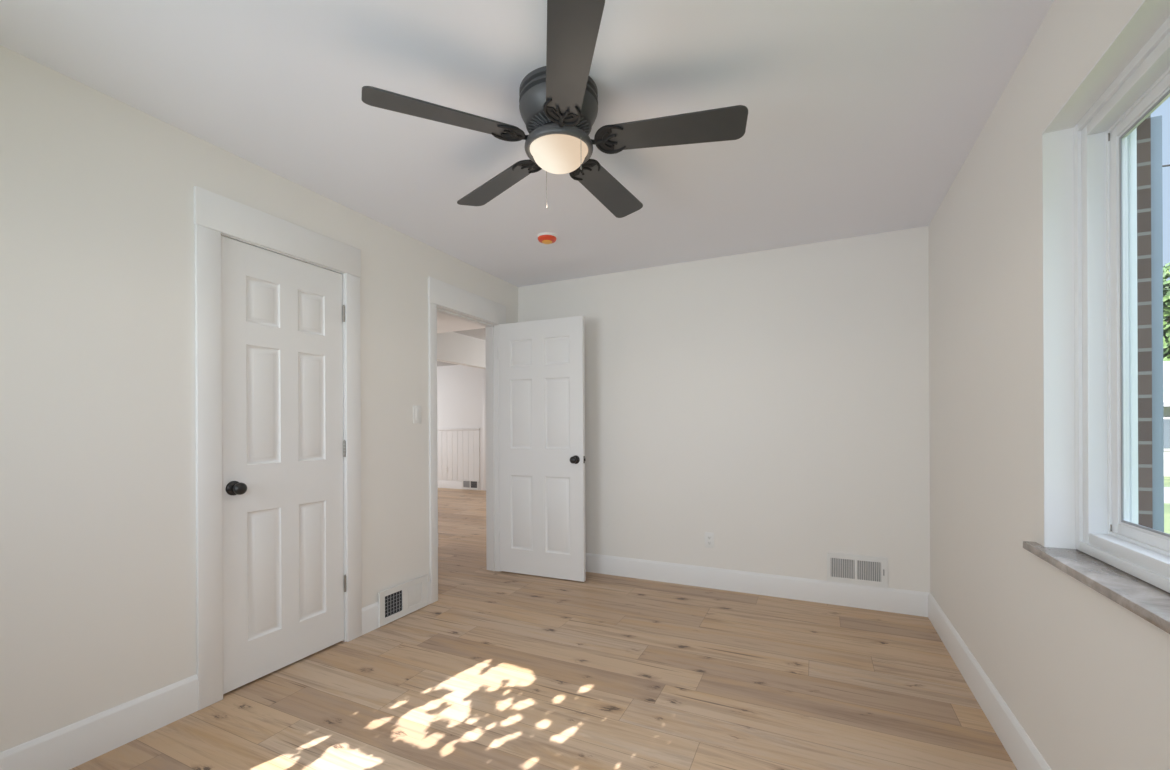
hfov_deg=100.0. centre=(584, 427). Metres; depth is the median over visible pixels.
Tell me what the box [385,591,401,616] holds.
grille
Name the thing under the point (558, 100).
ceiling fan
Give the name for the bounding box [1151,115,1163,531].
window shutter
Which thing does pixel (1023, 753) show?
baseboard
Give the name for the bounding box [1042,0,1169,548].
trim
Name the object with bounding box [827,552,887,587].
air vent
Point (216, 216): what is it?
door frame
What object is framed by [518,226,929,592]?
wall
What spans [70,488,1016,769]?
floor
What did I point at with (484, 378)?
door frame
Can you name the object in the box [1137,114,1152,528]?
brick wall
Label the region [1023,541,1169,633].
window sill
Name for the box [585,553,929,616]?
baseboard
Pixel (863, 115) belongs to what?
ceiling
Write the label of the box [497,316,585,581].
door
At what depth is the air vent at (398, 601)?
3.10 m
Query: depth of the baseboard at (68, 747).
1.82 m
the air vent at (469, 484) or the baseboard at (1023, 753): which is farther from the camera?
the air vent at (469, 484)
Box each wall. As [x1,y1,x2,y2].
[0,45,517,752]
[437,365,485,489]
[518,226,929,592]
[929,0,1169,769]
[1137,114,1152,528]
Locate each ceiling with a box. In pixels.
[0,0,1053,365]
[437,312,484,332]
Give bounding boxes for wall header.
[437,332,485,368]
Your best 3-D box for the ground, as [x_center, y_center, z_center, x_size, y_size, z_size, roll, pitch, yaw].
[37.293,1.732,32.170,120.000,0.200,150.000,0,0,25]
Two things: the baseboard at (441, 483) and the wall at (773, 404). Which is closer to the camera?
the wall at (773, 404)
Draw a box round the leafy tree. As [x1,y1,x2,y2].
[1163,263,1169,360]
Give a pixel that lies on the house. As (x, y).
(1166, 364)
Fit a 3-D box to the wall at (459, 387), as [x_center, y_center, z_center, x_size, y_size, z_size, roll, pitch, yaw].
[-1.996,-0.021,9.499,6.686,2.440,0.120,0,0,25]
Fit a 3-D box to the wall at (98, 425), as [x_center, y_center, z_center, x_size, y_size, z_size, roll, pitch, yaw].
[-1.533,-0.023,2.497,0.126,2.440,4.409,0,0,25]
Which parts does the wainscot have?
cap rail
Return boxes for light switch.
[413,406,421,422]
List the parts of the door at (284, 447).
knob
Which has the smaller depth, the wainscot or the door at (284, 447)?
the door at (284, 447)
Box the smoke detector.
[537,232,556,243]
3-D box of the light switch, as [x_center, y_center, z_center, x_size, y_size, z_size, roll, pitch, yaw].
[-1.106,-0.088,3.244,0.010,0.116,0.072,0,0,25]
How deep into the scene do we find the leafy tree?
24.61 m
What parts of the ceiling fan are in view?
blade, blade, lamp shade, blade, blade, blade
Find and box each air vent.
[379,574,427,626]
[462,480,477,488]
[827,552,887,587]
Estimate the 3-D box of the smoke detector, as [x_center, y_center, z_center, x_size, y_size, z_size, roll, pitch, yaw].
[-0.247,-1.227,3.204,0.134,0.044,0.134,0,0,25]
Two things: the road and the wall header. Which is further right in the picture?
the road
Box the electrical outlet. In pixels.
[705,532,713,547]
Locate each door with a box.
[221,236,345,693]
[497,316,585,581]
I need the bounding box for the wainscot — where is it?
[437,428,479,481]
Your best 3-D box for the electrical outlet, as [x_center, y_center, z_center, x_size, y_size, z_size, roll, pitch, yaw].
[0.922,0.834,3.640,0.070,0.114,0.009,0,0,25]
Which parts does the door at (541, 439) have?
knob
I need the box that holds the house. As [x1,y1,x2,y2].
[1163,361,1169,475]
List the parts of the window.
exterior moulding, sash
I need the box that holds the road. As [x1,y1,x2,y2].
[1164,487,1169,502]
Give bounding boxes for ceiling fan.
[362,0,747,217]
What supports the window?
in the wall at (1086, 677)
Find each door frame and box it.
[194,186,361,709]
[428,277,505,603]
[482,377,485,490]
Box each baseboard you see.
[0,581,430,769]
[438,480,479,489]
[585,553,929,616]
[928,593,1050,769]
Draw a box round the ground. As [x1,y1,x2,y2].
[1164,476,1169,533]
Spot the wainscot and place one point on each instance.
(458, 449)
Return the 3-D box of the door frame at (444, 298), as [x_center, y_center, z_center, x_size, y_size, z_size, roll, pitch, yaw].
[-0.921,0.083,3.771,0.146,2.222,0.903,0,0,25]
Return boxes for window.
[1073,16,1169,592]
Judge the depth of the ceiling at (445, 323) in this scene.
5.25 m
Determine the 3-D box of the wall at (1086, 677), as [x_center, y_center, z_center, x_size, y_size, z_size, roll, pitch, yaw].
[1.334,-0.036,1.145,0.163,2.440,4.409,0,0,25]
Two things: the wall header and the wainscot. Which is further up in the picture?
the wall header

